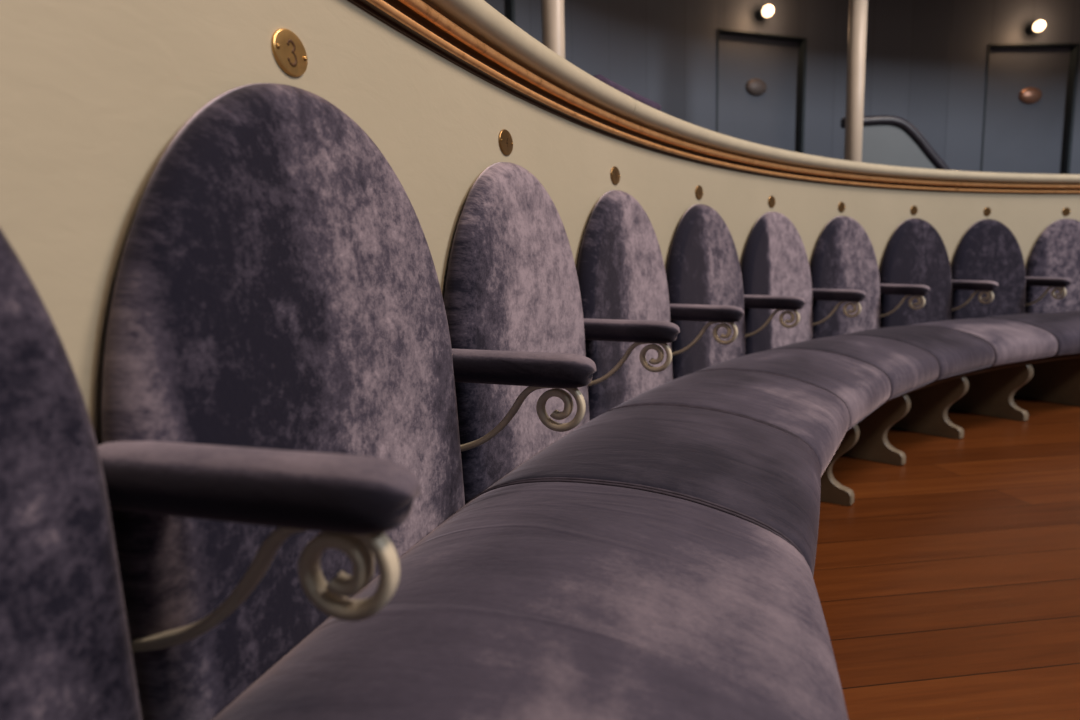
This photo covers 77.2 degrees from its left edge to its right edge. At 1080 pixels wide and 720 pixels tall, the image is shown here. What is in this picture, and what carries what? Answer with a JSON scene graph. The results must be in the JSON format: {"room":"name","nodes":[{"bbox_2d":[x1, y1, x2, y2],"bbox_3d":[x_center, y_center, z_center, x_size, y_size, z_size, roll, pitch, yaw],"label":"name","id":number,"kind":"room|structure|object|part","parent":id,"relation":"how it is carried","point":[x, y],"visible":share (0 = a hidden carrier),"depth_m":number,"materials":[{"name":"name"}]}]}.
{"room":"theater auditorium","nodes":[
{"label":"theater auditorium","id":0,"kind":"room"},
{"bbox_2d":[0,0,1079,445],"bbox_3d":[1.497,-0.134,1.966,7.865,1.153,2.077,-8,10,-41],"label":"wall","id":1,"kind":"structure","parent":0,"point":[94,93],"depth_m":0.68,"materials":[{"name":"beige paint"}]},
{"bbox_2d":[271,28,307,76],"bbox_3d":[-0.262,-0.324,0.713,0.005,0.046,0.056,1,8,17],"label":"number plate","id":2,"kind":"object","parent":1,"relation":"attached to","point":[289,52],"visible":1,"depth_m":0.71,"materials":[{"name":"gold metal"}]},
{"bbox_2d":[498,129,512,154],"bbox_3d":[-0.062,-0.403,1.252,0.005,0.046,0.056,2,9,24],"label":"number plate","id":3,"kind":"object","parent":1,"relation":"attached to","point":[505,138],"visible":1,"depth_m":1.25,"materials":[{"name":"gold metal"}]},
{"bbox_2d":[610,166,619,184],"bbox_3d":[0.196,-0.478,1.753,0.005,0.046,0.056,3,9,30],"label":"number plate","id":4,"kind":"object","parent":1,"relation":"attached to","point":[614,174],"visible":1,"depth_m":1.75,"materials":[{"name":"gold metal"}]},
{"bbox_2d":[695,185,702,199],"bbox_3d":[0.525,-0.551,2.225,0.005,0.046,0.056,5,10,38],"label":"number plate","id":5,"kind":"object","parent":1,"relation":"attached to","point":[698,191],"visible":1,"depth_m":2.22,"materials":[{"name":"gold metal"}]},
{"bbox_2d":[348,0,1079,193],"bbox_3d":[1.513,-0.645,1.844,7.721,0.054,1.995,-8,10,-41],"label":"trim","id":6,"kind":"structure","parent":1,"relation":"attached to","point":[415,19],"depth_m":1.53,"materials":[{"name":"brown wood"}]},
{"bbox_2d":[422,0,1079,183],"bbox_3d":[1.490,-0.702,1.880,7.881,0.050,2.120,-8,10,-41],"label":"railing","id":7,"kind":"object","parent":1,"relation":"attached to","point":[478,18],"depth_m":1.75,"materials":[{"name":"beige paint"}]},
{"bbox_2d":[593,74,660,110],"bbox_3d":[0.212,-0.702,1.818,0.095,0.034,0.374,3,9,32],"label":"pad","id":8,"kind":"object","parent":7,"relation":"on","point":[607,81],"visible":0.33,"depth_m":1.78,"materials":[{"name":"purple fabric"}]},
{"bbox_2d":[768,196,774,207],"bbox_3d":[0.905,-0.617,2.640,0.056,0.046,0.005,-9,11,-43],"label":"number plate","id":9,"kind":"object","parent":1,"relation":"attached to","point":[771,200],"visible":1,"depth_m":2.64,"materials":[{"name":"gold metal"}]},
{"bbox_2d":[838,202,844,211],"bbox_3d":[1.339,-0.678,3.001,0.056,0.046,0.005,-7,10,-36],"label":"number plate","id":10,"kind":"object","parent":1,"relation":"attached to","point":[841,206],"visible":1,"depth_m":3.00,"materials":[{"name":"gold metal"}]},
{"bbox_2d":[910,205,917,214],"bbox_3d":[1.833,-0.733,3.313,0.056,0.046,0.005,-6,9,-29],"label":"number plate","id":11,"kind":"object","parent":1,"relation":"attached to","point":[914,209],"visible":1,"depth_m":3.31,"materials":[{"name":"gold metal"}]},
{"bbox_2d":[983,207,990,215],"bbox_3d":[2.349,-0.779,3.552,0.056,0.046,0.005,-5,8,-21],"label":"number plate","id":12,"kind":"object","parent":1,"relation":"attached to","point":[987,211],"visible":1,"depth_m":3.55,"materials":[{"name":"gold metal"}]},
{"bbox_2d":[1062,207,1070,215],"bbox_3d":[2.900,-0.817,3.726,0.056,0.046,0.005,-3,8,-13],"label":"number plate","id":13,"kind":"object","parent":1,"relation":"attached to","point":[1066,211],"visible":1,"depth_m":3.73,"materials":[{"name":"gold metal"}]},
{"bbox_2d":[515,0,1079,173],"bbox_3d":[1.902,-1.475,4.060,10.310,2.484,2.599,-5,8,-23],"label":"wall","id":14,"kind":"structure","parent":0,"point":[926,61],"depth_m":5.41,"materials":[{"name":"grey paint"}]},
{"bbox_2d":[484,0,514,23],"bbox_3d":[-0.465,-1.209,3.956,0.799,2.104,0.104,-8,10,-39],"label":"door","id":15,"kind":"structure","parent":14,"relation":"in","point":[506,8],"depth_m":4.05,"materials":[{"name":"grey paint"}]},
{"bbox_3d":[-0.465,-1.209,3.956,0.799,2.104,0.103,-8,10,-39],"label":"frame","id":16,"kind":"part","parent":15,"relation":"part of","materials":[{"name":"black paint"}]},
{"bbox_2d":[716,28,806,152],"bbox_3d":[1.712,-1.454,5.342,0.825,2.104,0.104,-4,8,-20],"label":"door","id":17,"kind":"structure","parent":14,"relation":"in","point":[761,83],"depth_m":5.28,"materials":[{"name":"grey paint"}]},
{"bbox_3d":[1.683,-2.117,5.244,0.191,0.129,0.036,-4,8,-20],"label":"oval plate","id":18,"kind":"part","parent":17,"relation":"part of","materials":[{"name":"brown metal"}]},
{"bbox_2d":[756,5,773,19],"bbox_3d":[1.689,-2.600,5.056,0.085,0.085,0.129,-4,8,-20],"label":"wall lamp","id":19,"kind":"object","parent":14,"relation":"attached to","point":[767,11],"visible":1,"depth_m":5.02,"materials":[{"name":"beige"}]},
{"bbox_2d":[756,10,763,19],"bbox_3d":[1.675,-2.605,5.094,0.078,0.076,0.048,-4,8,-20],"label":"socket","id":20,"kind":"object","parent":19,"relation":"attached to","point":[759,15],"depth_m":5.09,"materials":[{"name":"black paint"}]},
{"bbox_3d":[1.696,-2.598,5.036,0.085,0.085,0.085,-1,8,0],"label":"bulb","id":21,"kind":"part","parent":19,"relation":"part of","materials":[{"name":"beige glass"}]},
{"bbox_2d":[980,43,1079,173],"bbox_3d":[4.099,-1.573,5.766,0.784,2.104,0.104,-2,8,-3],"label":"door","id":22,"kind":"structure","parent":14,"relation":"in","point":[1031,88],"depth_m":5.70,"materials":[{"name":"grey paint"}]},
{"bbox_3d":[4.123,-2.221,5.676,0.196,0.133,0.036,-2,8,-3],"label":"oval plate","id":23,"kind":"part","parent":22,"relation":"part of","materials":[{"name":"orange metal"}]},
{"bbox_2d":[1026,20,1045,34],"bbox_3d":[4.032,-2.701,5.488,0.086,0.085,0.131,-1,8,0],"label":"wall lamp","id":24,"kind":"object","parent":14,"relation":"attached to","point":[1038,26],"visible":1,"depth_m":5.46,"materials":[{"name":"beige"}]},
{"bbox_2d":[1026,25,1034,34],"bbox_3d":[4.028,-2.706,5.527,0.078,0.076,0.052,-1,8,0],"label":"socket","id":25,"kind":"object","parent":24,"relation":"attached to","point":[1030,30],"depth_m":5.53,"materials":[{"name":"black paint"}]},
{"bbox_3d":[4.032,-2.698,5.466,0.085,0.085,0.085,-1,8,0],"label":"bulb","id":26,"kind":"part","parent":24,"relation":"part of","materials":[{"name":"beige glass"}]},
{"bbox_2d":[813,396,1079,719],"bbox_3d":[2.516,0.601,1.100,9.400,0.120,7.200,-1,8,0],"label":"floor","id":27,"kind":"structure","parent":0,"point":[948,588],"depth_m":1.62,"materials":[{"name":"brown wood"}]},
{"bbox_2d":[820,354,1079,505],"bbox_3d":[1.230,0.303,2.032,1.424,0.283,5.782,6,10,42],"label":"bench base","id":28,"kind":"object","parent":27,"relation":"on","point":[990,391],"visible":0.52,"depth_m":2.91,"materials":[{"name":"grey paint"}]},
{"bbox_2d":[0,228,141,719],"bbox_3d":[-0.130,0.121,0.148,0.555,0.658,0.562,0,8,13],"label":"seat","id":29,"kind":"object","parent":28,"relation":"on","point":[66,652],"visible":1,"depth_m":0.41,"materials":[{"name":"fabric"}]},
{"bbox_2d":[98,83,848,719],"bbox_3d":[0.004,0.048,0.657,0.555,0.658,0.601,1,8,17],"label":"seat","id":30,"kind":"object","parent":28,"relation":"on","point":[296,536],"visible":0.97,"depth_m":0.58,"materials":[{"name":"fabric"}]},
{"bbox_3d":[-0.200,0.086,0.466,0.247,0.052,0.052,1,8,15],"label":"armrest","id":31,"kind":"part","parent":30,"relation":"part of","materials":[{"name":"fabric"}]},
{"bbox_3d":[-0.222,0.029,0.749,0.068,0.636,0.553,1,8,17],"label":"backrest","id":32,"kind":"part","parent":30,"relation":"part of","materials":[{"name":"fabric"}]},
{"bbox_2d":[212,482,848,719],"bbox_3d":[0.025,0.289,0.686,0.525,0.172,0.601,1,8,17],"label":"seat cushion","id":33,"kind":"object","parent":30,"relation":"on","point":[516,600],"depth_m":0.59,"materials":[{"name":"fabric"}]},
{"bbox_2d":[444,162,820,575],"bbox_3d":[0.191,-0.027,1.170,0.555,0.658,0.605,2,9,23],"label":"seat","id":34,"kind":"object","parent":28,"relation":"on","point":[523,372],"visible":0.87,"depth_m":1.10,"materials":[{"name":"fabric"}]},
{"bbox_3d":[-0.024,-0.049,1.284,0.068,0.636,0.552,2,9,23],"label":"backrest","id":35,"kind":"part","parent":34,"relation":"part of","materials":[{"name":"fabric"}]},
{"bbox_3d":[-0.039,0.011,0.979,0.247,0.052,0.052,1,8,20],"label":"armrest","id":36,"kind":"part","parent":34,"relation":"part of","materials":[{"name":"fabric"}]},
{"bbox_2d":[486,405,820,575],"bbox_3d":[0.217,0.212,1.209,0.525,0.172,0.577,2,9,23],"label":"seat cushion","id":37,"kind":"object","parent":34,"relation":"on","point":[761,472],"depth_m":1.10,"materials":[{"name":"fabric"}]},
{"bbox_2d":[576,190,849,475],"bbox_3d":[0.436,-0.099,1.649,0.555,0.658,0.593,3,9,30],"label":"seat","id":38,"kind":"object","parent":28,"relation":"on","point":[629,331],"visible":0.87,"depth_m":1.62,"materials":[{"name":"fabric"}]},
{"bbox_3d":[0.232,-0.124,1.782,0.068,0.636,0.552,3,9,30],"label":"backrest","id":39,"kind":"part","parent":38,"relation":"part of","materials":[{"name":"fabric"}]},
{"bbox_3d":[0.186,-0.065,1.494,0.247,0.052,0.052,3,9,27],"label":"armrest","id":40,"kind":"part","parent":38,"relation":"part of","materials":[{"name":"fabric"}]},
{"bbox_2d":[610,370,849,475],"bbox_3d":[0.462,0.141,1.686,0.525,0.172,0.566,3,9,30],"label":"seat cushion","id":41,"kind":"object","parent":38,"relation":"on","point":[807,411],"depth_m":1.59,"materials":[{"name":"fabric"}]},
{"bbox_2d":[666,204,890,431],"bbox_3d":[0.738,-0.167,2.089,0.555,0.658,0.599,5,10,38],"label":"seat","id":42,"kind":"object","parent":28,"relation":"on","point":[704,276],"visible":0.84,"depth_m":2.09,"materials":[{"name":"fabric"}]},
{"bbox_3d":[0.558,-0.196,2.251,0.069,0.636,0.552,5,10,38],"label":"backrest","id":43,"kind":"part","parent":42,"relation":"part of","materials":[{"name":"fabric"}]},
{"bbox_3d":[0.469,-0.137,1.966,0.247,0.052,0.052,4,9,34],"label":"armrest","id":44,"kind":"part","parent":42,"relation":"part of","materials":[{"name":"fabric"}]},
{"bbox_2d":[696,349,890,431],"bbox_3d":[0.765,0.073,2.123,0.525,0.172,0.571,5,10,38],"label":"seat cushion","id":45,"kind":"object","parent":42,"relation":"on","point":[863,387],"depth_m":2.01,"materials":[{"name":"fabric"}]},
{"bbox_2d":[740,211,939,400],"bbox_3d":[1.097,-0.230,2.482,0.588,0.658,0.555,-9,11,-43],"label":"seat","id":46,"kind":"object","parent":28,"relation":"on","point":[775,269],"visible":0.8,"depth_m":2.51,"materials":[{"name":"fabric"}]},
{"bbox_3d":[0.815,-0.205,2.400,0.247,0.052,0.052,6,11,42],"label":"armrest","id":47,"kind":"part","parent":46,"relation":"part of","materials":[{"name":"fabric"}]},
{"bbox_3d":[0.936,-0.262,2.663,0.552,0.636,0.068,-9,11,-43],"label":"backrest","id":48,"kind":"part","parent":46,"relation":"part of","materials":[{"name":"fabric"}]},
{"bbox_2d":[769,335,938,400],"bbox_3d":[1.123,0.011,2.514,0.561,0.172,0.525,-9,11,-43],"label":"seat cushion","id":49,"kind":"object","parent":46,"relation":"on","point":[907,367],"depth_m":2.38,"materials":[{"name":"fabric"}]},
{"bbox_2d":[810,216,995,381],"bbox_3d":[1.504,-0.287,2.824,0.595,0.658,0.555,-7,10,-36],"label":"seat","id":50,"kind":"object","parent":28,"relation":"on","point":[844,270],"visible":0.79,"depth_m":2.88,"materials":[{"name":"fabric"}]},
{"bbox_3d":[1.211,-0.267,2.777,0.052,0.052,0.247,-8,10,-40],"label":"armrest","id":51,"kind":"part","parent":50,"relation":"part of","materials":[{"name":"fabric"}]},
{"bbox_3d":[1.366,-0.323,3.022,0.552,0.636,0.068,-7,10,-36],"label":"backrest","id":52,"kind":"part","parent":50,"relation":"part of","materials":[{"name":"fabric"}]},
{"bbox_2d":[843,325,994,380],"bbox_3d":[1.530,-0.046,2.852,0.567,0.172,0.525,-7,10,-36],"label":"seat cushion","id":53,"kind":"object","parent":50,"relation":"on","point":[957,352],"depth_m":2.70,"materials":[{"name":"fabric"}]},
{"bbox_2d":[879,218,1057,367],"bbox_3d":[1.958,-0.339,3.113,0.603,0.658,0.555,-6,9,-28],"label":"seat","id":54,"kind":"object","parent":28,"relation":"on","point":[915,276],"visible":0.84,"depth_m":3.21,"materials":[{"name":"fabric"}]},
{"bbox_3d":[1.659,-0.323,3.103,0.052,0.052,0.247,-6,9,-32],"label":"armrest","id":55,"kind":"part","parent":54,"relation":"part of","materials":[{"name":"fabric"}]},
{"bbox_3d":[1.856,-0.377,3.331,0.552,0.636,0.068,-6,9,-28],"label":"backrest","id":56,"kind":"part","parent":54,"relation":"part of","materials":[{"name":"fabric"}]},
{"bbox_2d":[907,318,1057,366],"bbox_3d":[1.984,-0.097,3.139,0.575,0.172,0.525,-6,9,-28],"label":"seat cushion","id":57,"kind":"object","parent":54,"relation":"on","point":[1012,341],"depth_m":2.96,"materials":[{"name":"fabric"}]},
{"bbox_2d":[951,219,1079,356],"bbox_3d":[2.448,-0.382,3.342,0.594,0.658,0.555,-5,8,-21],"label":"seat","id":58,"kind":"object","parent":28,"relation":"on","point":[988,273],"visible":0.79,"depth_m":3.50,"materials":[{"name":"fabric"}]},
{"bbox_3d":[2.153,-0.372,3.372,0.052,0.052,0.247,-5,9,-25],"label":"armrest","id":59,"kind":"part","parent":58,"relation":"part of","materials":[{"name":"fabric"}]},
{"bbox_3d":[2.369,-0.423,3.569,0.552,0.636,0.068,-5,8,-21],"label":"backrest","id":60,"kind":"part","parent":58,"relation":"part of","materials":[{"name":"fabric"}]},
{"bbox_2d":[985,313,1079,356],"bbox_3d":[2.473,-0.141,3.366,0.567,0.172,0.525,-5,8,-21],"label":"seat cushion","id":61,"kind":"object","parent":58,"relation":"on","point":[1065,327],"depth_m":3.16,"materials":[{"name":"fabric"}]},
{"bbox_2d":[1025,219,1079,313],"bbox_3d":[2.958,-0.418,3.506,0.593,0.658,0.555,-3,8,-14],"label":"seat","id":62,"kind":"object","parent":28,"relation":"on","point":[1053,265],"visible":0.84,"depth_m":3.69,"materials":[{"name":"fabric"}]},
{"bbox_3d":[2.670,-0.413,3.573,0.052,0.052,0.247,-4,8,-18],"label":"armrest","id":63,"kind":"part","parent":62,"relation":"part of","materials":[{"name":"fabric"}]},
{"bbox_2d":[1057,310,1079,313],"bbox_3d":[2.981,-0.176,3.527,0.566,0.172,0.525,-3,8,-14],"label":"seat cushion","id":64,"kind":"object","parent":62,"relation":"on","point":[1058,311],"depth_m":3.54,"materials":[{"name":"fabric"}]},
{"bbox_3d":[2.459,0.060,2.326,9.472,0.115,7.307,-1,8,0],"label":"floor","id":65,"kind":"structure","parent":0,"visible":0},
{"bbox_2d":[541,0,564,58],"bbox_3d":[0.060,-1.272,2.914,0.176,2.484,0.176,-1,8,0],"label":"column","id":66,"kind":"structure","parent":65,"relation":"on","point":[552,11],"depth_m":2.85,"materials":[{"name":"beige paint"}]},
{"bbox_2d":[844,0,867,161],"bbox_3d":[1.855,-1.465,3.990,0.176,2.484,0.176,-1,8,0],"label":"column","id":67,"kind":"structure","parent":65,"relation":"on","point":[857,26],"depth_m":3.93,"materials":[{"name":"beige paint"}]},
{"bbox_2d":[840,115,950,169],"bbox_3d":[2.569,-0.951,4.476,1.190,1.298,0.067,-2,8,-1],"label":"stair handrail","id":68,"kind":"object","parent":65,"relation":"on","point":[887,139],"visible":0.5,"depth_m":4.40,"materials":[{"name":"grey glass"}]},
{"bbox_3d":[2.599,-0.928,4.480,1.081,1.251,0.023,-2,8,-1],"label":"panel","id":69,"kind":"part","parent":68,"relation":"part of","materials":[{"name":"grey glass"}]}
]}

